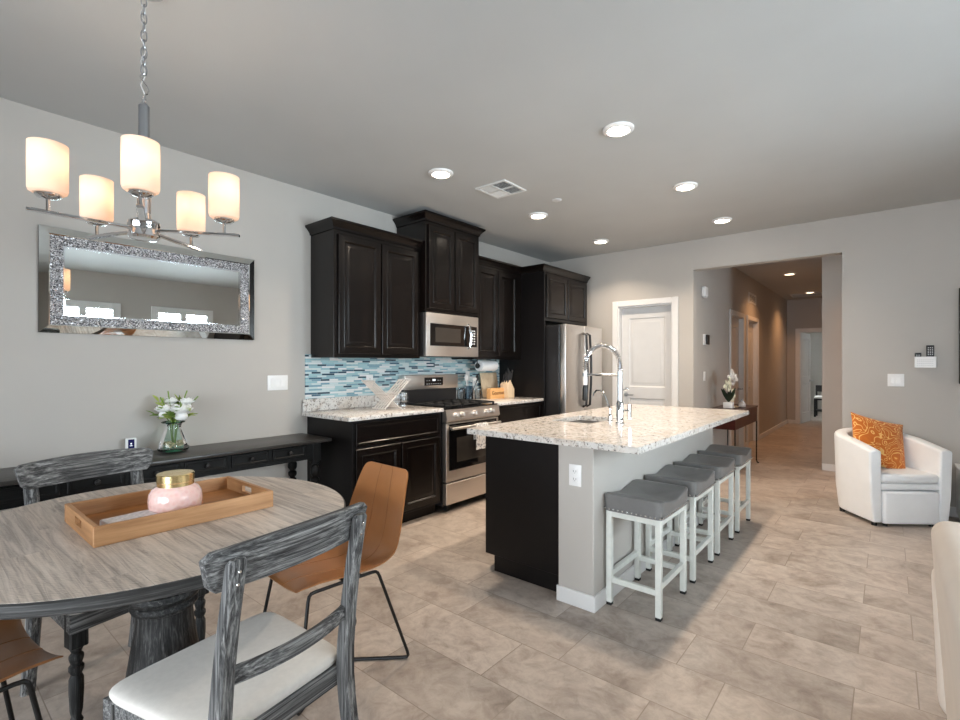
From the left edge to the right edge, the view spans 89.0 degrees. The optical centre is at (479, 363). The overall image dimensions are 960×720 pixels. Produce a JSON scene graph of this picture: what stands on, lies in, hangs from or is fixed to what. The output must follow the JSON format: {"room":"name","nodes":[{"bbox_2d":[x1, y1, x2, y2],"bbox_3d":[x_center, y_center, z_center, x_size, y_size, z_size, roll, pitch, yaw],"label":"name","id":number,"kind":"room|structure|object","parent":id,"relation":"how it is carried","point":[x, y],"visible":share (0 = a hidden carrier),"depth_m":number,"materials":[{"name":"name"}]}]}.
{"room":"open-plan kitchen dining","nodes":[
{"label":"open-plan kitchen dining","id":0,"kind":"room"},
{"bbox_2d":[0,98,549,511],"bbox_3d":[-1.784,-0.050,3.620,0.120,2.740,8.710,0,0,40],"label":"wall","id":1,"kind":"structure","parent":0,"point":[62,394],"depth_m":3.13,"materials":[{"name":"beige paint"}]},
{"bbox_2d":[38,225,253,339],"bbox_3d":[-2.062,-0.475,3.169,0.030,0.596,1.200,0,0,40],"label":"wall mirror","id":2,"kind":"object","parent":1,"relation":"attached to","point":[109,285],"visible":1,"depth_m":3.06,"materials":[{"name":"silver"}]},
{"bbox_2d":[65,248,238,324],"bbox_3d":[-2.062,-0.475,3.168,0.004,0.406,1.000,0,0,40],"label":"mirror glass","id":3,"kind":"object","parent":2,"relation":"attached to","point":[110,285],"depth_m":3.10,"materials":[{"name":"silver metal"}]},
{"bbox_2d":[268,375,287,390],"bbox_3d":[-1.564,0.145,3.782,0.010,0.115,0.163,0,0,40],"label":"light switch","id":4,"kind":"object","parent":1,"relation":"attached to","point":[275,382],"visible":1,"depth_m":3.78,"materials":[{"name":"white plastic"}]},
{"bbox_2d":[305,216,423,358],"bbox_3d":[-0.967,-0.589,4.208,0.379,1.073,0.958,0,0,40],"label":"upper cabinet","id":5,"kind":"object","parent":1,"relation":"attached to","point":[365,280],"visible":1,"depth_m":3.99,"materials":[{"name":"brown wood"}]},
{"bbox_2d":[305,354,498,398],"bbox_3d":[-0.593,0.110,4.945,0.010,0.380,2.570,0,0,40],"label":"backsplash","id":6,"kind":"structure","parent":1,"relation":"attached to","point":[324,377],"depth_m":4.43,"materials":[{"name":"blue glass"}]},
{"bbox_2d":[366,375,372,387],"bbox_3d":[-1.003,0.155,4.440,0.009,0.115,0.075,0,0,40],"label":"power outlet","id":7,"kind":"object","parent":6,"relation":"attached to","point":[368,377],"visible":0.42,"depth_m":4.43,"materials":[{"name":"white plastic"}]},
{"bbox_2d":[393,209,485,316],"bbox_3d":[-0.388,-0.935,4.846,0.449,0.900,0.856,0,0,40],"label":"upper cabinet","id":8,"kind":"object","parent":1,"relation":"attached to","point":[449,252],"visible":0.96,"depth_m":4.64,"materials":[{"name":"brown wood"}]},
{"bbox_2d":[420,312,477,357],"bbox_3d":[-0.386,-0.274,4.845,0.452,0.407,0.748,0,0,40],"label":"microwave","id":9,"kind":"object","parent":8,"relation":"attached to","point":[441,335],"visible":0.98,"depth_m":4.67,"materials":[{"name":"grey metal"}]},
{"bbox_2d":[451,255,521,359],"bbox_3d":[0.101,-0.589,5.487,0.379,1.073,0.846,0,0,40],"label":"upper cabinet","id":10,"kind":"object","parent":1,"relation":"attached to","point":[499,319],"visible":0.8,"depth_m":5.37,"materials":[{"name":"brown wood"}]},
{"bbox_2d":[475,359,497,370],"bbox_3d":[0.074,0.013,5.456,0.116,0.129,0.342,0,0,40],"label":"paper towel","id":11,"kind":"object","parent":10,"relation":"attached to","point":[479,365],"visible":1,"depth_m":5.38,"materials":[{"name":"white paper"}]},
{"bbox_2d":[0,0,959,299],"bbox_3d":[3.605,-1.470,6.500,9.200,0.100,21.400,0,0,40],"label":"ceiling","id":12,"kind":"structure","parent":0,"point":[781,113],"depth_m":2.61,"materials":[{"name":"paint"}]},
{"bbox_2d":[25,0,239,250],"bbox_3d":[-1.242,-0.944,1.850,0.606,0.953,0.634,0,0,-15],"label":"chandelier","id":13,"kind":"object","parent":12,"relation":"hanging from","point":[47,160],"visible":1,"depth_m":1.83,"materials":[{"name":"white glass"}]},
{"bbox_2d":[428,168,452,178],"bbox_3d":[-0.290,-1.411,3.630,0.184,0.017,0.184,0,0,40],"label":"recessed light","id":14,"kind":"object","parent":12,"relation":"in","point":[438,173],"visible":1,"depth_m":3.61,"materials":[{"name":"white plastic"}]},
{"bbox_2d":[475,179,526,198],"bbox_3d":[0.170,-1.415,3.963,0.300,0.010,0.300,0,0,40],"label":"ceiling vent","id":15,"kind":"object","parent":12,"relation":"in","point":[502,188],"visible":1,"depth_m":3.95,"materials":[{"name":"white metal"}]},
{"bbox_2d":[528,212,547,218],"bbox_3d":[0.554,-1.411,4.657,0.184,0.017,0.184,0,0,40],"label":"recessed light","id":16,"kind":"object","parent":12,"relation":"in","point":[536,215],"visible":1,"depth_m":4.63,"materials":[{"name":"white plastic"}]},
{"bbox_2d":[552,198,561,201],"bbox_3d":[0.664,-1.414,4.227,0.084,0.012,0.084,0,0,40],"label":"sprinkler cover","id":17,"kind":"object","parent":12,"relation":"attached to","point":[555,199],"visible":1,"depth_m":4.21,"materials":[{"name":"grey plastic"}]},
{"bbox_2d":[593,239,608,243],"bbox_3d":[1.393,-1.411,5.638,0.184,0.017,0.184,0,0,40],"label":"recessed light","id":18,"kind":"object","parent":12,"relation":"in","point":[598,241],"visible":1,"depth_m":5.61,"materials":[{"name":"white plastic"}]},
{"bbox_2d":[603,121,633,137],"bbox_3d":[0.836,-1.411,2.950,0.184,0.017,0.184,0,0,40],"label":"recessed light","id":19,"kind":"object","parent":12,"relation":"in","point":[622,128],"visible":1,"depth_m":2.93,"materials":[{"name":"white plastic"}]},
{"bbox_2d":[673,182,697,190],"bbox_3d":[1.638,-1.411,3.896,0.184,0.017,0.184,0,0,40],"label":"recessed light","id":20,"kind":"object","parent":12,"relation":"in","point":[684,186],"visible":1,"depth_m":3.87,"materials":[{"name":"white plastic"}]},
{"bbox_2d":[712,217,731,223],"bbox_3d":[2.383,-1.411,4.811,0.184,0.017,0.184,0,0,40],"label":"recessed light","id":21,"kind":"object","parent":12,"relation":"in","point":[721,220],"visible":1,"depth_m":4.79,"materials":[{"name":"white plastic"}]},
{"bbox_2d":[790,292,821,297],"bbox_3d":[6.771,-1.415,9.979,0.700,0.010,0.500,0,0,40],"label":"ceiling vent","id":22,"kind":"object","parent":12,"relation":"in","point":[818,293],"visible":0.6,"depth_m":10.05,"materials":[{"name":"white metal"}]},
{"bbox_2d":[0,411,959,719],"bbox_3d":[3.605,1.370,6.500,9.200,0.100,21.400,0,0,40],"label":"floor","id":23,"kind":"structure","parent":0,"point":[813,610],"depth_m":2.39,"materials":[{"name":"beige tile"}]},
{"bbox_2d":[0,619,62,719],"bbox_3d":[-1.533,0.905,1.297,0.464,0.830,0.570,0,0,33],"label":"chair","id":24,"kind":"object","parent":23,"relation":"on","point":[19,653],"visible":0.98,"depth_m":1.45,"materials":[{"name":"brown wood"}]},
{"bbox_2d":[13,447,208,719],"bbox_3d":[-1.505,0.853,2.010,0.526,0.934,0.499,0,0,29],"label":"dining chair","id":25,"kind":"object","parent":23,"relation":"on","point":[31,476],"visible":0.42,"depth_m":1.95,"materials":[{"name":"grey wood"}]},
{"bbox_2d":[0,433,331,509],"bbox_3d":[-1.966,0.938,2.968,0.426,0.765,2.175,0,0,40],"label":"console table","id":26,"kind":"object","parent":23,"relation":"on","point":[232,456],"visible":0.6,"depth_m":3.07,"materials":[{"name":"black wood"}]},
{"bbox_2d":[125,438,136,448],"bbox_3d":[-2.148,0.505,3.006,0.060,0.100,0.040,0,0,-40],"label":"thermometer","id":27,"kind":"object","parent":26,"relation":"on","point":[129,442],"visible":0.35,"depth_m":3.00,"materials":[{"name":"white plastic"}]},
{"bbox_2d":[148,391,197,452],"bbox_3d":[-1.949,0.363,3.089,0.260,0.384,0.311,0,0,-12],"label":"flower vase","id":28,"kind":"object","parent":26,"relation":"on","point":[174,411],"visible":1,"depth_m":3.08,"materials":[{"name":"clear glass"}]},
{"bbox_2d":[0,476,345,677],"bbox_3d":[-1.149,0.935,1.755,1.286,0.770,1.286,0,0,40],"label":"dining table","id":29,"kind":"object","parent":23,"relation":"on","point":[47,569],"visible":0.52,"depth_m":1.50,"materials":[{"name":"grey wood"}]},
{"bbox_2d":[65,476,272,547],"bbox_3d":[-1.124,0.519,1.795,0.390,0.062,0.556,0,0,40],"label":"serving tray","id":30,"kind":"object","parent":29,"relation":"on","point":[227,496],"visible":0.95,"depth_m":1.73,"materials":[{"name":"brown wood"}]},
{"bbox_2d":[100,510,156,524],"bbox_3d":[-1.169,0.525,1.635,0.100,0.026,0.140,0,0,34],"label":"coasters","id":31,"kind":"object","parent":30,"relation":"on","point":[144,512],"visible":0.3,"depth_m":1.64,"materials":[{"name":"white stone"}]},
{"bbox_2d":[147,469,202,513],"bbox_3d":[-1.103,0.465,1.771,0.171,0.145,0.171,0,0,40],"label":"candle jar","id":32,"kind":"object","parent":30,"relation":"on","point":[174,489],"visible":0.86,"depth_m":1.72,"materials":[{"name":"pink glass"}]},
{"bbox_2d":[103,502,366,719],"bbox_3d":[-0.642,0.860,1.357,0.526,0.920,0.489,0,0,31],"label":"dining chair","id":33,"kind":"object","parent":23,"relation":"on","point":[265,665],"visible":1,"depth_m":1.27,"materials":[{"name":"grey wood"}]},
{"bbox_2d":[263,461,409,715],"bbox_3d":[-0.636,0.905,2.162,0.464,0.830,0.570,0,0,43],"label":"chair","id":34,"kind":"object","parent":23,"relation":"on","point":[382,487],"visible":0.77,"depth_m":2.22,"materials":[{"name":"brown wood"}]},
{"bbox_2d":[307,412,440,522],"bbox_3d":[-0.867,0.870,4.130,0.632,0.900,0.928,0,0,40],"label":"base cabinet","id":35,"kind":"object","parent":23,"relation":"on","point":[412,443],"visible":0.62,"depth_m":3.88,"materials":[{"name":"brown wood"}]},
{"bbox_2d":[302,395,443,421],"bbox_3d":[-0.877,0.352,4.109,0.644,0.134,0.982,0,0,40],"label":"countertop","id":36,"kind":"structure","parent":35,"relation":"on","point":[353,408],"depth_m":4.04,"materials":[{"name":"white stone"}]},
{"bbox_2d":[361,379,410,409],"bbox_3d":[-0.792,0.257,4.153,0.170,0.254,0.408,0,0,40],"label":"dish rack","id":37,"kind":"object","parent":36,"relation":"on","point":[386,395],"visible":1,"depth_m":4.14,"materials":[{"name":"beige metal"}]},
{"bbox_2d":[393,392,407,406],"bbox_3d":[-0.716,0.318,4.416,0.104,0.130,0.084,0,0,40],"label":"utensil basket","id":38,"kind":"object","parent":36,"relation":"on","point":[404,395],"visible":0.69,"depth_m":4.40,"materials":[{"name":"silver metal"}]},
{"bbox_2d":[400,374,500,511],"bbox_3d":[-0.276,0.714,4.753,0.683,1.212,0.758,0,0,40],"label":"gas range","id":39,"kind":"object","parent":23,"relation":"on","point":[463,467],"visible":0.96,"depth_m":4.53,"materials":[{"name":"grey metal"}]},
{"bbox_2d":[412,403,497,410],"bbox_3d":[-0.302,0.404,4.775,0.615,0.022,0.758,0,0,40],"label":"cooktop","id":40,"kind":"object","parent":39,"relation":"in","point":[447,406],"depth_m":4.55,"materials":[{"name":"black glass"}]},
{"bbox_2d":[474,422,487,449],"bbox_3d":[0.012,0.671,4.580,0.047,0.238,0.181,0,0,40],"label":"tea towel","id":41,"kind":"object","parent":39,"relation":"hanging from","point":[480,440],"visible":0.52,"depth_m":4.55,"materials":[{"name":"white fabric"}]},
{"bbox_2d":[495,401,540,422],"bbox_3d":[0.201,0.870,5.409,0.632,0.900,0.836,0,0,40],"label":"base cabinet","id":42,"kind":"object","parent":23,"relation":"on","point":[513,412],"visible":0.14,"depth_m":5.19,"materials":[{"name":"brown wood"}]},
{"bbox_2d":[456,389,543,405],"bbox_3d":[0.204,0.352,5.404,0.644,0.134,0.841,0,0,40],"label":"countertop","id":43,"kind":"structure","parent":42,"relation":"on","point":[516,400],"depth_m":5.34,"materials":[{"name":"white stone"}]},
{"bbox_2d":[464,385,472,399],"bbox_3d":[-0.122,0.310,5.314,0.103,0.150,0.103,0,0,40],"label":"jar","id":44,"kind":"object","parent":43,"relation":"on","point":[465,385],"visible":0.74,"depth_m":5.34,"materials":[{"name":"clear glass"}]},
{"bbox_2d":[465,374,467,397],"bbox_3d":[-0.144,0.243,5.273,0.022,0.262,0.061,0,0,32],"label":"serving spoon","id":45,"kind":"object","parent":44,"relation":"in","point":[466,375],"visible":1,"depth_m":5.27,"materials":[{"name":"white plastic"}]},
{"bbox_2d":[466,373,469,397],"bbox_3d":[-0.131,0.233,5.327,0.020,0.280,0.060,0,0,40],"label":"spatula","id":46,"kind":"object","parent":44,"relation":"in","point":[468,374],"visible":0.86,"depth_m":5.33,"materials":[{"name":"grey plastic"}]},
{"bbox_2d":[470,375,478,397],"bbox_3d":[-0.061,0.246,5.341,0.132,0.258,0.022,0,0,-42],"label":"spoon","id":47,"kind":"object","parent":44,"relation":"in","point":[477,376],"visible":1,"depth_m":5.35,"materials":[{"name":"grey metal"}]},
{"bbox_2d":[480,372,497,397],"bbox_3d":[0.112,0.242,5.691,0.060,0.282,0.300,0,0,40],"label":"cutting board","id":48,"kind":"object","parent":43,"relation":"on","point":[488,380],"visible":0.76,"depth_m":5.66,"materials":[{"name":"brown wood"}]},
{"bbox_2d":[486,388,503,398],"bbox_3d":[0.182,0.328,5.489,0.062,0.115,0.270,0,0,40],"label":"bread box","id":49,"kind":"object","parent":43,"relation":"on","point":[492,393],"visible":1,"depth_m":5.43,"materials":[{"name":"brown wood"}]},
{"bbox_2d":[500,368,513,397],"bbox_3d":[0.314,0.215,5.601,0.100,0.340,0.140,0,0,40],"label":"knife block","id":50,"kind":"object","parent":43,"relation":"on","point":[506,384],"visible":0.98,"depth_m":5.57,"materials":[{"name":"brown wood"}]},
{"bbox_2d":[499,263,590,416],"bbox_3d":[0.812,0.098,6.104,0.679,2.445,1.108,0,0,40],"label":"tall cabinet","id":51,"kind":"object","parent":23,"relation":"on","point":[550,295],"visible":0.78,"depth_m":5.68,"materials":[{"name":"brown wood"}]},
{"bbox_2d":[545,324,601,415],"bbox_3d":[0.942,0.438,6.002,0.911,1.765,0.900,0,0,40],"label":"refrigerator","id":52,"kind":"object","parent":23,"relation":"on","point":[566,345],"visible":0.43,"depth_m":5.55,"materials":[{"name":"grey metal"}]},
{"bbox_2d":[486,420,712,612],"bbox_3d":[1.033,0.881,3.743,0.833,0.878,2.329,0,0,40],"label":"kitchen island","id":53,"kind":"object","parent":23,"relation":"on","point":[543,530],"visible":0.59,"depth_m":2.89,"materials":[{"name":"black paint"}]},
{"bbox_2d":[569,464,580,486],"bbox_3d":[0.519,0.608,2.668,0.075,0.118,0.009,0,0,40],"label":"power outlet","id":54,"kind":"object","parent":53,"relation":"attached to","point":[574,470],"visible":1,"depth_m":2.67,"materials":[{"name":"white plastic"}]},
{"bbox_2d":[572,468,577,474],"bbox_3d":[0.518,0.587,2.667,0.034,0.030,0.003,0,0,40],"label":"socket","id":55,"kind":"object","parent":54,"relation":"attached to","point":[574,470],"depth_m":2.67,"materials":[{"name":"white plastic"}]},
{"bbox_2d":[572,476,577,481],"bbox_3d":[0.518,0.629,2.667,0.034,0.030,0.003,0,0,40],"label":"socket","id":56,"kind":"object","parent":54,"relation":"attached to","point":[574,478],"depth_m":2.66,"materials":[{"name":"white plastic"}]},
{"bbox_2d":[467,404,748,454],"bbox_3d":[1.133,0.423,3.673,1.110,0.034,2.460,0,0,40],"label":"island countertop","id":57,"kind":"structure","parent":53,"relation":"on","point":[650,427],"depth_m":3.08,"materials":[{"name":"white stone"}]},
{"bbox_2d":[593,390,612,421],"bbox_3d":[0.885,0.296,3.507,0.044,0.221,0.189,0,0,-26],"label":"tap","id":58,"kind":"object","parent":57,"relation":"on","point":[595,391],"visible":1,"depth_m":3.46,"materials":[{"name":"silver metal"}]},
{"bbox_2d":[582,343,631,423],"bbox_3d":[0.866,0.130,3.415,0.371,0.553,0.100,0,0,42],"label":"kitchen faucet","id":59,"kind":"object","parent":57,"relation":"on","point":[620,410],"visible":1,"depth_m":3.32,"materials":[{"name":"silver metal"}]},
{"bbox_2d":[603,479,689,621],"bbox_3d":[0.942,1.013,2.751,0.332,0.614,0.456,0,0,40],"label":"counter stool","id":60,"kind":"object","parent":23,"relation":"on","point":[648,502],"visible":1,"depth_m":2.67,"materials":[{"name":"white wood"}]},
{"bbox_2d":[645,464,715,583],"bbox_3d":[1.308,1.013,3.188,0.332,0.614,0.456,0,0,40],"label":"counter stool","id":61,"kind":"object","parent":23,"relation":"on","point":[699,482],"visible":0.8,"depth_m":3.12,"materials":[{"name":"white wood"}]},
{"bbox_2d":[674,453,735,555],"bbox_3d":[1.660,1.013,3.610,0.332,0.614,0.456,0,0,40],"label":"counter stool","id":62,"kind":"object","parent":23,"relation":"on","point":[724,467],"visible":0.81,"depth_m":3.54,"materials":[{"name":"white wood"}]},
{"bbox_2d":[698,444,752,532],"bbox_3d":[2.035,1.013,4.059,0.332,0.614,0.456,0,0,40],"label":"counter stool","id":63,"kind":"object","parent":23,"relation":"on","point":[742,455],"visible":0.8,"depth_m":3.98,"materials":[{"name":"white metal"}]},
{"bbox_2d":[712,404,758,476],"bbox_3d":[3.167,0.935,6.163,0.406,0.769,1.259,0,0,40],"label":"table","id":64,"kind":"object","parent":23,"relation":"on","point":[738,423],"visible":0.4,"depth_m":6.03,"materials":[{"name":"red wood"}]},
{"bbox_2d":[721,369,737,407],"bbox_3d":[3.149,0.305,6.128,0.432,0.490,0.151,0,0,-37],"label":"potted orchid","id":65,"kind":"object","parent":64,"relation":"on","point":[732,377],"visible":1,"depth_m":6.08,"materials":[{"name":"white plant"}]},
{"bbox_2d":[738,399,745,407],"bbox_3d":[3.320,0.497,6.191,0.090,0.106,0.090,0,0,40],"label":"lidded jar","id":66,"kind":"object","parent":64,"relation":"on","point":[742,404],"visible":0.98,"depth_m":6.16,"materials":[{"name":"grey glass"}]},
{"bbox_2d":[814,385,821,416],"bbox_3d":[8.692,0.930,12.154,0.600,0.780,0.400,0,0,40],"label":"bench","id":67,"kind":"object","parent":23,"relation":"on","point":[818,387],"visible":0.44,"depth_m":12.35,"materials":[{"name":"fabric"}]},
{"bbox_2d":[834,427,951,525],"bbox_3d":[3.505,0.951,4.251,0.649,0.739,0.598,0,0,3],"label":"tub chair","id":68,"kind":"object","parent":23,"relation":"on","point":[860,477],"visible":0.74,"depth_m":4.04,"materials":[{"name":"white leather"}]},
{"bbox_2d":[851,412,905,468],"bbox_3d":[3.475,0.688,4.263,0.573,0.526,0.203,0,0,-2],"label":"throw cushion","id":69,"kind":"object","parent":68,"relation":"on","point":[887,438],"visible":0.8,"depth_m":4.22,"materials":[{"name":"orange fabric"}]},
{"bbox_2d":[881,467,938,483],"bbox_3d":[3.502,0.933,4.187,0.456,0.077,0.470,0,0,3],"label":"seat cushion","id":70,"kind":"object","parent":68,"relation":"on","point":[909,475],"depth_m":3.97,"materials":[{"name":"white leather"}]},
{"bbox_2d":[881,490,938,526],"bbox_3d":[3.500,1.177,4.147,0.436,0.285,0.410,0,0,3],"label":"footstool","id":71,"kind":"object","parent":23,"relation":"on","point":[897,506],"visible":0.57,"depth_m":3.94,"materials":[{"name":"white leather"}]},
{"bbox_2d":[931,521,959,719],"bbox_3d":[1.348,0.920,0.711,0.937,0.800,2.059,0,0,40],"label":"sofa","id":72,"kind":"object","parent":23,"relation":"on","point":[945,535],"visible":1,"depth_m":1.37,"materials":[{"name":"beige fabric"}]},
{"bbox_2d":[955,463,959,519],"bbox_3d":[4.500,1.087,3.594,1.420,0.465,0.423,0,0,40],"label":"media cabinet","id":73,"kind":"object","parent":23,"relation":"on","point":[957,466],"visible":1,"depth_m":4.07,"materials":[{"name":"black wood"}]},
{"bbox_2d":[696,267,786,444],"bbox_3d":[4.633,-0.050,8.339,0.120,2.740,6.760,0,0,40],"label":"wall","id":74,"kind":"structure","parent":0,"point":[728,288],"depth_m":7.17,"materials":[{"name":"beige paint"}]},
{"bbox_2d":[702,286,707,297],"bbox_3d":[2.730,-0.869,5.928,0.050,0.133,0.120,0,0,40],"label":"door chime","id":75,"kind":"object","parent":74,"relation":"attached to","point":[704,289],"visible":1,"depth_m":5.89,"materials":[{"name":"white plastic"}]},
{"bbox_2d":[703,334,709,344],"bbox_3d":[2.785,-0.300,6.006,0.035,0.130,0.180,0,0,40],"label":"thermostat","id":76,"kind":"object","parent":74,"relation":"attached to","point":[706,338],"visible":1,"depth_m":5.99,"materials":[{"name":"white plastic"}]},
{"bbox_2d":[729,309,744,446],"bbox_3d":[3.787,0.270,7.312,0.138,2.100,0.900,0,0,40],"label":"trim","id":77,"kind":"structure","parent":74,"relation":"attached to","point":[732,313],"depth_m":7.57,"materials":[{"name":"white paint"}]},
{"bbox_2d":[732,318,742,445],"bbox_3d":[3.811,0.312,7.322,0.093,2.008,0.770,0,0,40],"label":"door","id":78,"kind":"structure","parent":74,"relation":"in","point":[735,322],"depth_m":7.48,"materials":[{"name":"white paint"}]},
{"bbox_2d":[749,323,752,441],"bbox_3d":[4.494,0.312,8.155,0.093,2.008,0.724,0,0,40],"label":"door","id":79,"kind":"structure","parent":74,"relation":"in","point":[750,324],"depth_m":8.34,"materials":[{"name":"white paint"}]},
{"bbox_2d":[749,292,755,304],"bbox_3d":[4.522,-1.080,8.105,0.010,0.170,0.560,0,0,40],"label":"air vent","id":80,"kind":"object","parent":74,"relation":"in","point":[752,298],"visible":1,"depth_m":8.10,"materials":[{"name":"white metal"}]},
{"bbox_2d":[747,315,758,446],"bbox_3d":[4.492,0.270,8.157,0.138,2.100,0.900,0,0,40],"label":"trim","id":81,"kind":"structure","parent":74,"relation":"attached to","point":[750,319],"depth_m":8.41,"materials":[{"name":"white paint"}]},
{"bbox_2d":[550,199,959,506],"bbox_3d":[3.279,-0.050,4.987,5.900,2.740,0.120,0,0,40],"label":"wall","id":82,"kind":"structure","parent":0,"point":[901,266],"depth_m":4.59,"materials":[{"name":"beige paint"}]},
{"bbox_2d":[612,296,677,406],"bbox_3d":[2.040,0.265,6.011,0.815,2.110,0.138,0,0,40],"label":"trim","id":83,"kind":"structure","parent":82,"relation":"attached to","point":[617,307],"depth_m":5.94,"materials":[{"name":"white paint"}]},
{"bbox_2d":[622,305,670,405],"bbox_3d":[2.048,0.307,6.020,0.639,2.018,0.093,0,0,40],"label":"door","id":84,"kind":"structure","parent":82,"relation":"in","point":[646,331],"depth_m":6.03,"materials":[{"name":"white paint"}]},
{"bbox_2d":[888,374,903,386],"bbox_3d":[3.802,0.148,4.466,0.117,0.115,0.010,0,0,40],"label":"light switch","id":85,"kind":"object","parent":82,"relation":"attached to","point":[897,380],"visible":1,"depth_m":4.46,"materials":[{"name":"white plastic"}]},
{"bbox_2d":[914,357,935,367],"bbox_3d":[3.936,-0.017,4.319,0.144,0.097,0.063,0,0,40],"label":"wall basket","id":86,"kind":"object","parent":82,"relation":"attached to","point":[919,362],"visible":1,"depth_m":4.30,"materials":[{"name":"white plastic"}]},
{"bbox_2d":[926,345,933,356],"bbox_3d":[3.961,-0.070,4.298,0.052,0.190,0.021,0,0,40],"label":"remote control","id":87,"kind":"object","parent":86,"relation":"in","point":[929,348],"visible":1,"depth_m":4.29,"materials":[{"name":"black plastic"}]},
{"bbox_2d":[949,506,957,516],"bbox_3d":[3.536,1.278,4.686,4.880,0.085,0.014,0,0,40],"label":"baseboard","id":88,"kind":"structure","parent":82,"relation":"attached to","point":[952,512],"depth_m":4.22,"materials":[{"name":"white paint"}]},
{"bbox_2d":[959,288,959,383],"bbox_3d":[4.539,-0.240,3.812,1.150,0.820,0.066,0,0,40],"label":"television","id":89,"kind":"object","parent":82,"relation":"attached to","point":[959,288],"visible":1,"depth_m":4.16,"materials":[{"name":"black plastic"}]},
{"bbox_2d":[787,298,821,419],"bbox_3d":[7.306,-0.050,10.589,1.339,2.740,0.120,0,0,40],"label":"wall","id":90,"kind":"structure","parent":0,"point":[801,313],"depth_m":10.80,"materials":[{"name":"beige paint"}]},
{"bbox_2d":[801,333,813,422],"bbox_3d":[7.402,0.310,11.068,0.770,2.008,0.093,0,0,-42],"label":"door","id":91,"kind":"structure","parent":90,"relation":"in","point":[805,338],"depth_m":11.05,"materials":[{"name":"white paint"}]},
{"bbox_2d":[795,328,821,423],"bbox_3d":[7.346,0.270,10.543,0.900,2.100,0.138,0,0,40],"label":"trim","id":92,"kind":"structure","parent":90,"relation":"attached to","point":[799,331],"depth_m":10.75,"materials":[{"name":"white paint"}]},
{"bbox_2d":[806,255,841,464],"bbox_3d":[7.425,-0.050,9.381,5.170,2.740,9.120,0,0,40],"label":"wall","id":93,"kind":"structure","parent":0,"point":[831,265],"depth_m":6.03,"materials":[{"name":"beige paint"}]},
{"bbox_2d":[745,419,834,471],"bbox_3d":[6.168,1.278,7.057,3.880,0.085,6.760,0,0,40],"label":"baseboard","id":94,"kind":"structure","parent":93,"relation":"attached to","point":[827,467],"depth_m":8.84,"materials":[{"name":"white paint"}]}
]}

